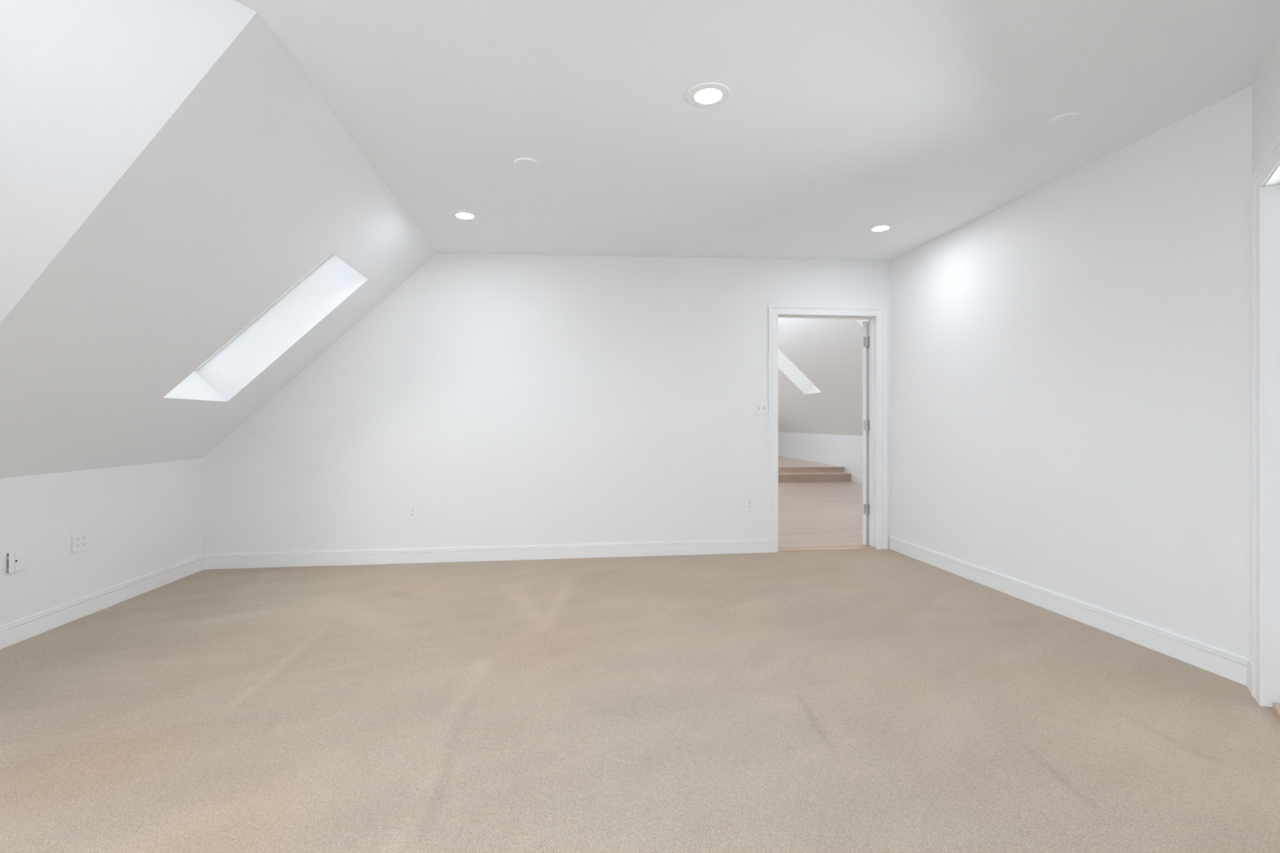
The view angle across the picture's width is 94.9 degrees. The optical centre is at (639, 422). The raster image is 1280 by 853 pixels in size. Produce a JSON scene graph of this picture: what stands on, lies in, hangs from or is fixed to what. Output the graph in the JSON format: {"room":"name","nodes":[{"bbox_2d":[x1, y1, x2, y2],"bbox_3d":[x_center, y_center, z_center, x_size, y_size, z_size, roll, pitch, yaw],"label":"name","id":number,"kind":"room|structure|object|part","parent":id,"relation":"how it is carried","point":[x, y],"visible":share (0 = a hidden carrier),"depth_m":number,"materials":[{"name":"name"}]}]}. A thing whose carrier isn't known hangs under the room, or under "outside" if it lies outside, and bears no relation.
{"room":"empty attic room","nodes":[
{"label":"empty attic room","id":0,"kind":"room"},
{"bbox_2d":[0,457,203,626],"bbox_3d":[-3.283,0.704,3.363,0.202,0.867,2.280,0,0,-7],"label":"wall","id":1,"kind":"structure","parent":0,"point":[139,520],"depth_m":3.44,"materials":[{"name":"paint"}]},
{"bbox_2d":[7,548,25,573],"bbox_3d":[-3.146,0.700,2.967,0.010,0.104,0.096,0,0,-8],"label":"jack plate","id":2,"kind":"object","parent":1,"relation":"attached to","point":[15,559],"visible":1,"depth_m":2.96,"materials":[{"name":"plastic"}]},
{"bbox_2d":[72,530,87,552],"bbox_3d":[-3.190,0.680,3.350,0.009,0.106,0.104,0,0,-8],"label":"wall outlet","id":3,"kind":"object","parent":1,"relation":"attached to","point":[79,539],"visible":1,"depth_m":3.34,"materials":[{"name":"plastic"}]},
{"bbox_2d":[75,542,79,548],"bbox_3d":[-3.184,0.700,3.328,0.002,0.028,0.034,0,0,-8],"label":"receptacle","id":4,"kind":"object","parent":3,"relation":"attached to","point":[77,544],"depth_m":3.33,"materials":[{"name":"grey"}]},
{"bbox_2d":[75,536,79,542],"bbox_3d":[-3.184,0.660,3.328,0.002,0.028,0.034,0,0,-8],"label":"receptacle","id":5,"kind":"object","parent":3,"relation":"attached to","point":[77,538],"depth_m":3.33,"materials":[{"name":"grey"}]},
{"bbox_2d":[81,541,86,546],"bbox_3d":[-3.191,0.700,3.373,0.002,0.028,0.034,0,0,-8],"label":"receptacle","id":6,"kind":"object","parent":3,"relation":"attached to","point":[83,543],"depth_m":3.37,"materials":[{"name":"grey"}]},
{"bbox_2d":[81,534,86,540],"bbox_3d":[-3.191,0.660,3.373,0.002,0.028,0.034,0,0,-8],"label":"receptacle","id":7,"kind":"object","parent":3,"relation":"attached to","point":[83,536],"depth_m":3.37,"materials":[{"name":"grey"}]},
{"bbox_2d":[0,554,204,649],"bbox_3d":[-3.208,1.065,3.380,0.020,0.123,2.215,0,0,-6],"label":"baseboard","id":8,"kind":"structure","parent":1,"relation":"attached to","point":[15,632],"depth_m":3.44,"materials":[{"name":"paint"}]},
{"bbox_2d":[0,0,436,478],"bbox_3d":[-3.476,-0.624,1.246,4.572,1.872,6.428,0,0,-7],"label":"ceiling","id":9,"kind":"structure","parent":0,"point":[253,181],"depth_m":2.46,"materials":[{"name":"paint"}]},
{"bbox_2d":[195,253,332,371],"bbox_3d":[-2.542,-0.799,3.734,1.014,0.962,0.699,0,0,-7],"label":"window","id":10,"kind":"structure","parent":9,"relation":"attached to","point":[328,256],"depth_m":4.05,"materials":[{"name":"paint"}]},
{"bbox_2d":[203,253,889,554],"bbox_3d":[-0.604,-0.183,4.898,5.970,2.640,0.130,0,0,-7],"label":"wall","id":11,"kind":"structure","parent":0,"point":[513,400],"depth_m":4.80,"materials":[{"name":"paint"}]},
{"bbox_2d":[407,504,417,519],"bbox_3d":[-1.806,0.716,4.671,0.079,0.119,0.009,0,0,-7],"label":"wall outlet","id":12,"kind":"object","parent":11,"relation":"attached to","point":[412,509],"visible":1,"depth_m":4.67,"materials":[{"name":"plastic"}]},
{"bbox_2d":[203,538,768,569],"bbox_3d":[-1.112,1.065,4.760,4.476,0.123,0.020,0,0,-7],"label":"baseboard","id":13,"kind":"structure","parent":11,"relation":"attached to","point":[397,556],"depth_m":4.73,"materials":[{"name":"paint"}]},
{"bbox_2d":[744,497,753,511],"bbox_3d":[0.936,0.709,5.029,0.079,0.119,0.009,0,0,-7],"label":"wall outlet","id":14,"kind":"object","parent":11,"relation":"attached to","point":[748,502],"visible":1,"depth_m":5.03,"materials":[{"name":"plastic"}]},
{"bbox_2d":[755,401,768,413],"bbox_3d":[1.044,-0.123,5.038,0.110,0.110,0.018,0,0,-7],"label":"light switch","id":15,"kind":"object","parent":11,"relation":"attached to","point":[761,407],"visible":1,"depth_m":5.04,"materials":[{"name":"plastic"}]},
{"bbox_2d":[768,305,888,552],"bbox_3d":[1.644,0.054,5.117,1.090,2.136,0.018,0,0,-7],"label":"trim","id":16,"kind":"structure","parent":11,"relation":"attached to","point":[881,313],"depth_m":5.16,"materials":[{"name":"paint"}]},
{"bbox_2d":[862,320,869,544],"bbox_3d":[2.377,0.095,5.592,0.888,2.020,0.161,0,0,-37],"label":"door","id":17,"kind":"structure","parent":11,"relation":"in","point":[865,324],"depth_m":5.33,"materials":[{"name":"paint"}]},
{"bbox_3d":[2.057,0.787,5.303,0.019,0.088,0.025,0,0,-7],"label":"hinge plate","id":18,"kind":"part","parent":17,"relation":"part of","materials":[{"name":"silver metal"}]},
{"bbox_3d":[2.057,0.029,5.303,0.019,0.088,0.025,0,0,-7],"label":"hinge plate","id":19,"kind":"part","parent":17,"relation":"part of","materials":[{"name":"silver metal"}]},
{"bbox_3d":[2.057,-0.728,5.303,0.019,0.088,0.025,0,0,-7],"label":"hinge plate","id":20,"kind":"part","parent":17,"relation":"part of","materials":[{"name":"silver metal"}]},
{"bbox_2d":[0,548,1279,852],"bbox_3d":[-0.773,1.116,0.252,10.932,0.050,9.100,0,0,-7],"label":"floor","id":21,"kind":"structure","parent":0,"point":[888,700],"depth_m":2.21,"materials":[{"name":"carpet"}]},
{"bbox_2d":[777,544,875,551],"bbox_3d":[1.625,1.113,5.193,0.908,0.016,0.142,0,0,-7],"label":"threshold","id":22,"kind":"object","parent":21,"relation":"on","point":[859,546],"visible":0.81,"depth_m":5.16,"materials":[{"name":"brown wood"}]},
{"bbox_2d":[235,0,1279,261],"bbox_3d":[-0.178,-1.453,1.484,4.710,0.312,8.675,0,0,17],"label":"ceiling","id":23,"kind":"structure","parent":0,"point":[839,119],"depth_m":2.56,"materials":[{"name":"paint"}]},
{"bbox_2d":[450,209,479,220],"bbox_3d":[-1.147,-1.357,3.851,0.184,0.012,0.184,-1,0,-7],"label":"recessed light","id":24,"kind":"object","parent":23,"relation":"in","point":[464,215],"visible":1,"depth_m":3.84,"materials":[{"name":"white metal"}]},
{"bbox_2d":[514,157,537,168],"bbox_3d":[-0.602,-1.364,3.100,0.122,0.013,0.122,-1,0,-7],"label":"cover plate","id":25,"kind":"object","parent":23,"relation":"attached to","point":[523,162],"visible":1,"depth_m":3.09,"materials":[{"name":"paint"}]},
{"bbox_2d":[686,82,730,107],"bbox_3d":[0.288,-1.381,2.481,0.184,0.012,0.184,-1,0,-7],"label":"recessed light","id":26,"kind":"object","parent":23,"relation":"in","point":[704,95],"visible":1,"depth_m":2.47,"materials":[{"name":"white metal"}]},
{"bbox_2d":[866,223,893,232],"bbox_3d":[1.752,-1.415,4.281,0.184,0.012,0.184,-1,0,-7],"label":"recessed light","id":27,"kind":"object","parent":23,"relation":"in","point":[881,227],"visible":1,"depth_m":4.27,"materials":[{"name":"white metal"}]},
{"bbox_2d":[1047,112,1080,127],"bbox_3d":[1.986,-1.415,2.753,0.128,0.011,0.128,-1,0,-7],"label":"cover plate","id":28,"kind":"object","parent":23,"relation":"attached to","point":[1063,120],"visible":1,"depth_m":2.75,"materials":[{"name":"paint"}]},
{"bbox_2d":[777,456,838,466],"bbox_3d":[0.677,0.936,13.350,6.040,0.162,4.900,0,0,-7],"label":"platform","id":29,"kind":"object","parent":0,"point":[782,461],"visible":0.07,"depth_m":12.24,"materials":[{"name":"brown wood"}]},
{"bbox_2d":[777,431,862,476],"bbox_3d":[4.067,0.706,10.868,0.120,0.922,10.700,0,0,-7],"label":"wall","id":30,"kind":"structure","parent":0,"point":[850,447],"depth_m":12.11,"materials":[{"name":"paint"}]},
{"bbox_2d":[777,450,843,466],"bbox_3d":[3.639,0.792,13.616,0.026,0.145,4.940,0,0,-7],"label":"baseboard","id":31,"kind":"structure","parent":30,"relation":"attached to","point":[834,461],"depth_m":12.73,"materials":[{"name":"paint"}]},
{"bbox_2d":[843,459,853,481],"bbox_3d":[3.960,0.923,11.172,0.030,0.408,0.350,0,0,-7],"label":"trim","id":32,"kind":"structure","parent":30,"relation":"attached to","point":[848,468],"depth_m":11.13,"materials":[{"name":"paint"}]},
{"bbox_2d":[852,475,862,484],"bbox_3d":[4.319,1.054,8.410,0.026,0.145,5.560,0,0,-7],"label":"baseboard","id":33,"kind":"structure","parent":30,"relation":"attached to","point":[855,478],"depth_m":10.79,"materials":[{"name":"paint"}]},
{"bbox_2d":[777,317,868,435],"bbox_3d":[2.756,-1.143,10.697,2.916,2.779,10.700,0,0,-7],"label":"ceiling","id":34,"kind":"structure","parent":0,"point":[816,394],"depth_m":9.91,"materials":[{"name":"paint"}]},
{"bbox_2d":[777,481,868,546],"bbox_3d":[1.360,1.141,8.119,6.040,0.052,5.750,0,0,-7],"label":"floor","id":35,"kind":"structure","parent":0,"point":[822,513],"depth_m":7.08,"materials":[{"name":"brown wood"}]},
{"bbox_2d":[777,466,851,482],"bbox_3d":[0.988,0.984,10.808,5.958,0.262,0.382,0,0,-7],"label":"wooden steps","id":36,"kind":"structure","parent":35,"relation":"on","point":[816,473],"depth_m":10.99,"materials":[{"name":"brown wood"}]},
{"bbox_2d":[889,85,1251,658],"bbox_3d":[2.463,-0.183,3.851,0.120,2.640,2.801,0,0,-8],"label":"wall","id":37,"kind":"structure","parent":0,"point":[1070,361],"depth_m":3.19,"materials":[{"name":"paint"}]},
{"bbox_2d":[888,536,1251,685],"bbox_3d":[2.398,1.065,3.838,0.020,0.123,2.726,0,0,-8],"label":"baseboard","id":38,"kind":"structure","parent":37,"relation":"attached to","point":[1232,666],"depth_m":3.18,"materials":[{"name":"paint"}]},
{"bbox_2d":[1251,28,1279,707],"bbox_3d":[0.766,-0.173,0.009,0.130,2.620,6.160,0,0,38],"label":"wall","id":39,"kind":"structure","parent":0,"point":[1265,87],"depth_m":2.28,"materials":[{"name":"paint"}]},
{"bbox_2d":[1246,659,1251,693],"bbox_3d":[2.554,1.065,2.450,0.020,0.123,0.114,0,0,38],"label":"baseboard","id":40,"kind":"structure","parent":39,"relation":"attached to","point":[1249,664],"depth_m":2.47,"materials":[{"name":"paint"}]},
{"bbox_2d":[1251,133,1279,706],"bbox_3d":[2.178,0.056,1.966,0.018,2.132,1.113,0,0,38],"label":"trim","id":41,"kind":"structure","parent":39,"relation":"attached to","point":[1270,162],"depth_m":2.33,"materials":[{"name":"paint"}]},
{"bbox_2d":[1263,164,1279,707],"bbox_3d":[2.231,0.088,1.914,0.132,2.055,0.931,0,0,38],"label":"trim","id":42,"kind":"structure","parent":39,"relation":"attached to","point":[1272,188],"depth_m":2.30,"materials":[{"name":"paint"}]}
]}

